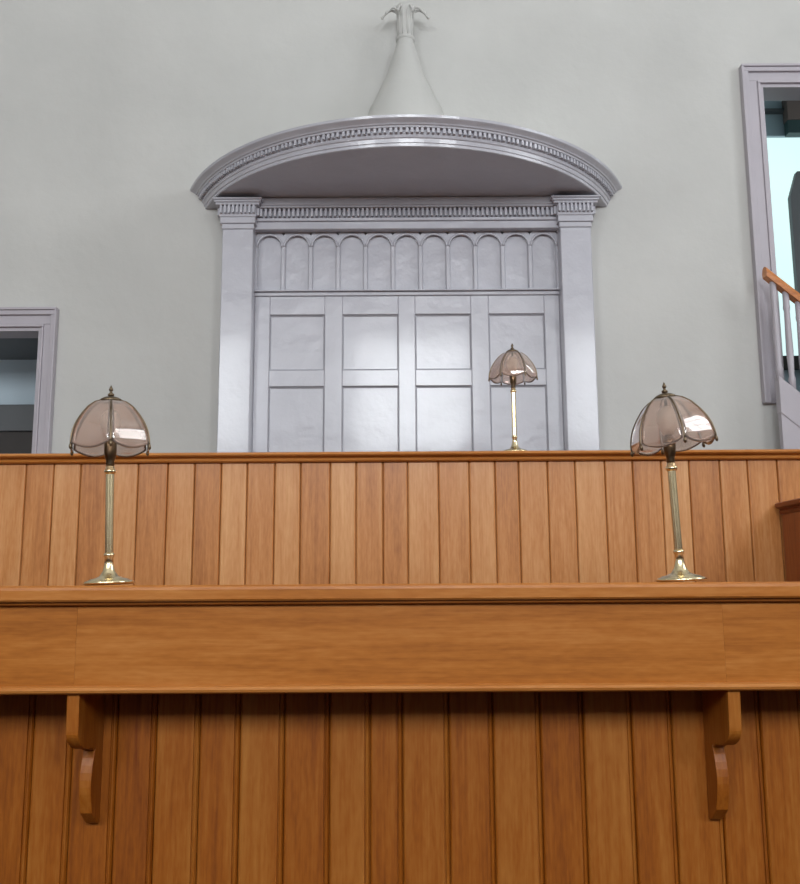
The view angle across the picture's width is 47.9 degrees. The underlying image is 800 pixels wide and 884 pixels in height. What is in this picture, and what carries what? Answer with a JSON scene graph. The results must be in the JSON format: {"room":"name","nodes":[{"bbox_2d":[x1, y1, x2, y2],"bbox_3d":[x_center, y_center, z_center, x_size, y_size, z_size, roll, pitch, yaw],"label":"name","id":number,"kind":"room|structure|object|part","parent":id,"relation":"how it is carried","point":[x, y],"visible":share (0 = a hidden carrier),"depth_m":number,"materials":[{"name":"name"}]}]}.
{"room":"courtroom","nodes":[
{"label":"courtroom","id":0,"kind":"room"},
{"bbox_2d":[0,360,36,404],"bbox_3d":[-2.468,0.457,5.671,1.933,3.400,0.100,0,-9,0],"label":"wall","id":1,"kind":"structure","parent":0,"point":[17,377],"depth_m":5.75,"materials":[{"name":"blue paint"}]},
{"bbox_2d":[0,338,37,359],"bbox_3d":[-2.474,-0.612,5.496,1.933,0.079,0.580,0,-9,0],"label":"ceiling","id":2,"kind":"structure","parent":0,"point":[10,348],"depth_m":5.51,"materials":[{"name":"grey paint"}]},
{"bbox_2d":[0,0,799,452],"bbox_3d":[-0.008,-1.445,5.261,11.200,7.000,0.140,0,-9,0],"label":"wall","id":3,"kind":"structure","parent":0,"point":[111,111],"depth_m":5.24,"materials":[{"name":"paint"}]},
{"bbox_2d":[0,307,58,453],"bbox_3d":[-2.521,-0.001,5.011,1.204,1.497,0.186,0,-9,0],"label":"door frame","id":4,"kind":"structure","parent":3,"relation":"in","point":[41,323],"depth_m":5.02,"materials":[{"name":"paint"}]},
{"bbox_2d":[190,2,621,208],"bbox_3d":[0.032,-1.998,4.860,2.494,1.195,0.822,0,-9,0],"label":"sounding board","id":5,"kind":"object","parent":3,"relation":"attached to","point":[406,145],"visible":0.99,"depth_m":4.73,"materials":[{"name":"paint"}]},
{"bbox_3d":[0.035,-1.471,4.776,2.494,0.128,0.822,0,-9,0],"label":"cornice","id":6,"kind":"part","parent":5,"relation":"part of","materials":[{"name":"paint"}]},
{"bbox_2d":[212,195,600,451],"bbox_3d":[0.042,-0.330,4.907,2.146,2.087,0.213,0,-9,0],"label":"backboard","id":7,"kind":"object","parent":3,"relation":"attached to","point":[348,324],"visible":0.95,"depth_m":4.99,"materials":[{"name":"paint"}]},
{"bbox_3d":[-0.735,-1.009,5.087,0.146,0.344,0.009,0,-9,0],"label":"arch panel","id":8,"kind":"part","parent":7,"relation":"part of","materials":[{"name":"paint"}]},
{"bbox_3d":[-0.568,-0.079,4.938,0.308,0.454,0.031,0,-9,0],"label":"panel","id":9,"kind":"part","parent":7,"relation":"part of","materials":[{"name":"paint"}]},
{"bbox_3d":[-0.571,-0.548,5.013,0.308,0.319,0.031,0,-9,0],"label":"panel","id":10,"kind":"part","parent":7,"relation":"part of","materials":[{"name":"paint"}]},
{"bbox_3d":[-0.580,-1.010,5.087,0.146,0.344,0.009,0,-9,0],"label":"arch panel","id":11,"kind":"part","parent":7,"relation":"part of","materials":[{"name":"paint"}]},
{"bbox_3d":[-0.426,-1.011,5.087,0.146,0.344,0.009,0,-9,0],"label":"arch panel","id":12,"kind":"part","parent":7,"relation":"part of","materials":[{"name":"paint"}]},
{"bbox_3d":[-0.271,-1.012,5.087,0.146,0.344,0.009,0,-9,0],"label":"arch panel","id":13,"kind":"part","parent":7,"relation":"part of","materials":[{"name":"paint"}]},
{"bbox_3d":[-0.164,-0.551,5.013,0.314,0.319,0.031,0,-9,0],"label":"panel","id":14,"kind":"part","parent":7,"relation":"part of","materials":[{"name":"paint"}]},
{"bbox_3d":[-0.161,-0.081,4.938,0.314,0.454,0.031,0,-9,0],"label":"panel","id":15,"kind":"part","parent":7,"relation":"part of","materials":[{"name":"paint"}]},
{"bbox_3d":[-0.117,-1.013,5.087,0.146,0.344,0.009,0,-9,0],"label":"arch panel","id":16,"kind":"part","parent":7,"relation":"part of","materials":[{"name":"paint"}]},
{"bbox_3d":[0.038,-1.014,5.087,0.146,0.344,0.009,0,-9,0],"label":"arch panel","id":17,"kind":"part","parent":7,"relation":"part of","materials":[{"name":"paint"}]},
{"bbox_3d":[0.039,-0.831,5.044,1.700,0.030,0.076,0,-9,0],"label":"string moulding","id":18,"kind":"part","parent":7,"relation":"part of","materials":[{"name":"paint"}]},
{"bbox_3d":[0.043,-0.053,4.924,1.700,1.545,0.030,0,-9,0],"label":"panel frame","id":19,"kind":"part","parent":7,"relation":"part of","materials":[{"name":"paint"}]},
{"bbox_3d":[0.192,-1.015,5.087,0.146,0.344,0.009,0,-9,0],"label":"arch panel","id":20,"kind":"part","parent":7,"relation":"part of","materials":[{"name":"paint"}]},
{"bbox_3d":[0.240,-0.553,5.013,0.314,0.319,0.031,0,-9,0],"label":"panel","id":21,"kind":"part","parent":7,"relation":"part of","materials":[{"name":"paint"}]},
{"bbox_3d":[0.243,-0.083,4.938,0.314,0.454,0.031,0,-9,0],"label":"panel","id":22,"kind":"part","parent":7,"relation":"part of","materials":[{"name":"paint"}]},
{"bbox_3d":[0.347,-1.016,5.087,0.146,0.344,0.009,0,-9,0],"label":"arch panel","id":23,"kind":"part","parent":7,"relation":"part of","materials":[{"name":"paint"}]},
{"bbox_3d":[0.501,-1.016,5.087,0.146,0.344,0.009,0,-9,0],"label":"arch panel","id":24,"kind":"part","parent":7,"relation":"part of","materials":[{"name":"paint"}]},
{"bbox_3d":[0.656,-1.017,5.087,0.146,0.344,0.009,0,-9,0],"label":"arch panel","id":25,"kind":"part","parent":7,"relation":"part of","materials":[{"name":"paint"}]},
{"bbox_3d":[0.649,-0.555,5.013,0.314,0.319,0.031,0,-9,0],"label":"panel","id":26,"kind":"part","parent":7,"relation":"part of","materials":[{"name":"paint"}]},
{"bbox_3d":[0.652,-0.086,4.938,0.314,0.454,0.031,0,-9,0],"label":"panel","id":27,"kind":"part","parent":7,"relation":"part of","materials":[{"name":"paint"}]},
{"bbox_3d":[0.810,-1.018,5.087,0.146,0.344,0.009,0,-9,0],"label":"arch panel","id":28,"kind":"part","parent":7,"relation":"part of","materials":[{"name":"paint"}]},
{"bbox_2d":[739,63,799,403],"bbox_3d":[2.614,-1.205,5.197,1.223,2.022,0.186,0,-9,0],"label":"door","id":29,"kind":"structure","parent":3,"relation":"in","point":[759,82],"depth_m":5.17,"materials":[{"name":"paint"}]},
{"bbox_2d":[764,101,799,391],"bbox_3d":[3.410,-1.914,7.033,3.800,4.187,0.100,0,-9,0],"label":"wall","id":30,"kind":"structure","parent":0,"point":[774,124],"depth_m":7.07,"materials":[{"name":"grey paint"}]},
{"bbox_2d":[765,108,799,369],"bbox_3d":[3.412,-1.575,6.934,3.800,2.088,0.110,0,-9,0],"label":"window","id":31,"kind":"structure","parent":30,"relation":"in","point":[783,153],"depth_m":7.00,"materials":[{"name":"blue"}]},
{"bbox_3d":[2.265,-2.591,7.070,1.518,0.024,0.060,0,-9,0],"label":"picture rail","id":32,"kind":"part","parent":31,"relation":"part of","materials":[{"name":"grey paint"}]},
{"bbox_3d":[3.417,-0.596,6.763,3.800,0.100,0.060,0,-9,0],"label":"sill","id":33,"kind":"part","parent":31,"relation":"part of","materials":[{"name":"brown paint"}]},
{"bbox_2d":[782,101,799,123],"bbox_3d":[4.155,-2.598,7.029,2.302,0.192,0.080,0,-9,0],"label":"trim","id":34,"kind":"structure","parent":30,"relation":"attached to","point":[791,108],"depth_m":6.99,"materials":[{"name":"brown paint"}]},
{"bbox_2d":[784,120,799,136],"bbox_3d":[4.158,-2.449,7.011,2.298,0.107,0.070,0,-9,0],"label":"trim","id":35,"kind":"structure","parent":30,"relation":"attached to","point":[791,127],"depth_m":6.98,"materials":[{"name":"green paint"}]},
{"bbox_3d":[0.009,1.636,2.019,11.600,0.100,13.500,0,-9,0],"label":"floor","id":36,"kind":"structure","parent":0,"visible":0},
{"bbox_2d":[0,404,33,453],"bbox_3d":[-2.440,0.946,5.462,1.423,2.368,0.120,0,-9,0],"label":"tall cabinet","id":37,"kind":"object","parent":36,"relation":"on","point":[16,421],"visible":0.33,"depth_m":5.57,"materials":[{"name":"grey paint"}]},
{"bbox_2d":[0,582,799,883],"bbox_3d":[-0.010,0.958,2.055,5.239,1.252,0.420,0,-9,0],"label":"desk","id":38,"kind":"object","parent":36,"relation":"on","point":[636,732],"visible":1,"depth_m":2.06,"materials":[{"name":"orange wood"}]},
{"bbox_2d":[69,386,150,585],"bbox_3d":[-0.688,0.098,2.126,0.183,0.475,0.210,-8,-12,42],"label":"table lamp","id":39,"kind":"object","parent":38,"relation":"on","point":[109,427],"visible":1,"depth_m":2.10,"materials":[{"name":"beige glass"}]},
{"bbox_3d":[-0.728,-0.030,2.183,0.074,0.129,0.094,-8,-12,41],"label":"glass pane","id":40,"kind":"part","parent":39,"relation":"part of","materials":[{"name":"pink glass"}]},
{"bbox_3d":[-0.715,-0.046,2.084,0.084,0.128,0.092,1,-9,-18],"label":"glass pane","id":41,"kind":"part","parent":39,"relation":"part of","materials":[{"name":"glass"}]},
{"bbox_3d":[-0.682,0.167,2.116,0.019,0.190,0.019,1,-9,-18],"label":"stem","id":42,"kind":"part","parent":39,"relation":"part of","materials":[{"name":"gold metal"}]},
{"bbox_2d":[104,438,116,465],"bbox_3d":[-0.691,-0.020,2.149,0.029,0.159,0.036,1,-9,-18],"label":"socket","id":43,"kind":"object","parent":39,"relation":"attached to","point":[110,452],"depth_m":2.13,"materials":[{"name":"gold metal"}]},
{"bbox_3d":[-0.633,-0.045,2.111,0.084,0.128,0.092,1,-9,-18],"label":"glass pane","id":44,"kind":"part","parent":39,"relation":"part of","materials":[{"name":"glass"}]},
{"bbox_3d":[-0.667,-0.028,2.212,0.084,0.128,0.092,1,-9,-18],"label":"glass pane","id":45,"kind":"part","parent":39,"relation":"part of","materials":[{"name":"glass"}]},
{"bbox_3d":[-0.014,0.350,1.966,5.239,0.010,0.028,0,-9,0],"label":"cove moulding","id":46,"kind":"part","parent":38,"relation":"part of","materials":[{"name":"brown wood"}]},
{"bbox_3d":[-0.013,0.532,1.949,5.239,0.017,0.043,0,-9,0],"label":"bead moulding","id":47,"kind":"part","parent":38,"relation":"part of","materials":[{"name":"brown wood"}]},
{"bbox_3d":[-0.010,0.989,2.078,5.239,1.197,0.026,0,-9,0],"label":"backing frame","id":48,"kind":"part","parent":38,"relation":"part of","materials":[{"name":"orange wood"}]},
{"bbox_2d":[630,382,717,581],"bbox_3d":[0.650,0.091,2.126,0.209,0.475,0.183,-6,-11,31],"label":"table lamp","id":49,"kind":"object","parent":38,"relation":"on","point":[672,422],"visible":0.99,"depth_m":2.09,"materials":[{"name":"beige glass"}]},
{"bbox_3d":[0.590,-0.038,2.149,0.063,0.135,0.094,-1,-9,2],"label":"glass pane","id":50,"kind":"part","parent":49,"relation":"part of","materials":[{"name":"glass"}]},
{"bbox_3d":[0.623,-0.035,2.195,0.095,0.132,0.070,5,-10,-28],"label":"glass pane","id":51,"kind":"part","parent":49,"relation":"part of","materials":[{"name":"glass"}]},
{"bbox_3d":[0.619,-0.049,2.101,0.095,0.132,0.069,-6,-11,33],"label":"glass pane","id":52,"kind":"part","parent":49,"relation":"part of","materials":[{"name":"glass"}]},
{"bbox_2d":[663,443,675,462],"bbox_3d":[0.639,-0.028,2.149,0.029,0.159,0.036,-3,-9,2],"label":"socket","id":53,"kind":"object","parent":49,"relation":"attached to","point":[669,451],"depth_m":2.13,"materials":[{"name":"gold metal"}]},
{"bbox_3d":[0.646,0.159,2.116,0.019,0.190,0.019,-3,-9,2],"label":"stem","id":54,"kind":"part","parent":49,"relation":"part of","materials":[{"name":"gold metal"}]},
{"bbox_3d":[0.686,-0.042,2.200,0.084,0.128,0.092,-8,-9,1],"label":"glass pane","id":55,"kind":"part","parent":49,"relation":"part of","materials":[{"name":"glass"}]},
{"bbox_3d":[0.683,-0.059,2.094,0.084,0.128,0.092,-8,-9,1],"label":"glass pane","id":56,"kind":"part","parent":49,"relation":"part of","materials":[{"name":"glass"}]},
{"bbox_3d":[0.693,-0.052,2.147,0.076,0.128,0.094,-8,-9,1],"label":"glass pane","id":57,"kind":"part","parent":49,"relation":"part of","materials":[{"name":"pink glass"}]},
{"bbox_2d":[0,449,799,585],"bbox_3d":[0.005,0.918,3.520,4.703,1.788,0.660,0,-9,0],"label":"wood paneling","id":58,"kind":"structure","parent":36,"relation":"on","point":[562,516],"depth_m":3.33,"materials":[{"name":"brown wood"}]},
{"bbox_3d":[0.000,0.059,3.377,4.703,0.035,0.110,0,-9,0],"label":"rail","id":59,"kind":"part","parent":58,"relation":"part of","materials":[{"name":"brown wood"}]},
{"bbox_3d":[0.005,0.917,3.259,4.703,1.707,0.036,0,-9,0],"label":"backing frame","id":60,"kind":"part","parent":58,"relation":"part of","materials":[{"name":"brown wood"}]},
{"bbox_2d":[488,344,537,450],"bbox_3d":[0.479,-0.187,3.796,0.182,0.474,0.210,3,-10,-23],"label":"table lamp","id":61,"kind":"object","parent":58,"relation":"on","point":[509,368],"visible":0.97,"depth_m":3.77,"materials":[{"name":"beige glass"}]},
{"bbox_3d":[0.418,-0.316,3.849,0.084,0.128,0.092,3,-10,-23],"label":"glass pane","id":62,"kind":"part","parent":61,"relation":"part of","materials":[{"name":"glass"}]},
{"bbox_3d":[0.430,-0.324,3.797,0.076,0.128,0.094,3,-10,-23],"label":"glass pane","id":63,"kind":"part","parent":61,"relation":"part of","materials":[{"name":"glass"}]},
{"bbox_2d":[510,376,515,387],"bbox_3d":[0.477,-0.304,3.818,0.029,0.159,0.036,3,-10,-23],"label":"socket","id":64,"kind":"object","parent":61,"relation":"attached to","point":[512,378],"depth_m":3.80,"materials":[{"name":"gold metal"}]},
{"bbox_3d":[0.496,-0.311,3.882,0.084,0.128,0.092,3,-10,-23],"label":"glass pane","id":65,"kind":"part","parent":61,"relation":"part of","materials":[{"name":"glass"}]},
{"bbox_3d":[0.460,-0.332,3.751,0.084,0.128,0.092,3,-10,-23],"label":"glass pane","id":66,"kind":"part","parent":61,"relation":"part of","materials":[{"name":"glass"}]},
{"bbox_3d":[0.479,-0.118,3.785,0.019,0.190,0.019,3,-10,-23],"label":"stem","id":67,"kind":"part","parent":61,"relation":"part of","materials":[{"name":"gold metal"}]},
{"bbox_3d":[0.538,-0.327,3.784,0.084,0.128,0.092,3,-10,-23],"label":"glass pane","id":68,"kind":"part","parent":61,"relation":"part of","materials":[{"name":"glass"}]},
{"bbox_3d":[0.525,-0.318,3.837,0.076,0.128,0.094,3,-10,-23],"label":"glass pane","id":69,"kind":"part","parent":61,"relation":"part of","materials":[{"name":"glass"}]},
{"bbox_2d":[762,267,799,448],"bbox_3d":[3.307,0.532,4.712,2.593,3.043,0.064,0,-9,0],"label":"staircase","id":70,"kind":"structure","parent":36,"relation":"on","point":[787,396],"depth_m":4.85,"materials":[{"name":"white wood"}]},
{"bbox_3d":[3.304,0.169,4.769,2.593,2.308,0.064,0,-9,0],"label":"handrail","id":71,"kind":"part","parent":70,"relation":"part of","materials":[{"name":"brown wood"}]},
{"bbox_3d":[3.322,0.800,4.669,2.565,2.344,0.040,0,-9,0],"label":"spandrel panel","id":72,"kind":"part","parent":70,"relation":"part of","materials":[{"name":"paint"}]},
{"bbox_2d":[775,498,799,581],"bbox_3d":[1.433,0.916,2.764,0.098,1.539,0.870,0,-9,0],"label":"pew","id":73,"kind":"object","parent":36,"relation":"on","point":[790,509],"visible":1,"depth_m":3.22,"materials":[{"name":"brown wood"}]},
{"bbox_3d":[1.428,0.177,2.881,0.098,0.042,0.870,0,-9,0],"label":"cap rail","id":74,"kind":"part","parent":73,"relation":"part of","materials":[{"name":"brown wood"}]},
{"bbox_3d":[1.433,0.939,2.771,0.050,1.496,0.850,0,-9,0],"label":"panel","id":75,"kind":"part","parent":73,"relation":"part of","materials":[{"name":"brown wood"}]},
{"bbox_3d":[3.421,-0.006,5.890,3.800,0.100,1.560,0,-9,0],"label":"floor","id":76,"kind":"structure","parent":0,"visible":0},
{"bbox_2d":[788,171,799,292],"bbox_3d":[3.142,-0.972,6.150,0.859,1.892,0.050,0,-9,0],"label":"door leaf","id":77,"kind":"structure","parent":76,"relation":"on","point":[794,194],"depth_m":6.22,"materials":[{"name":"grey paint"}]}
]}

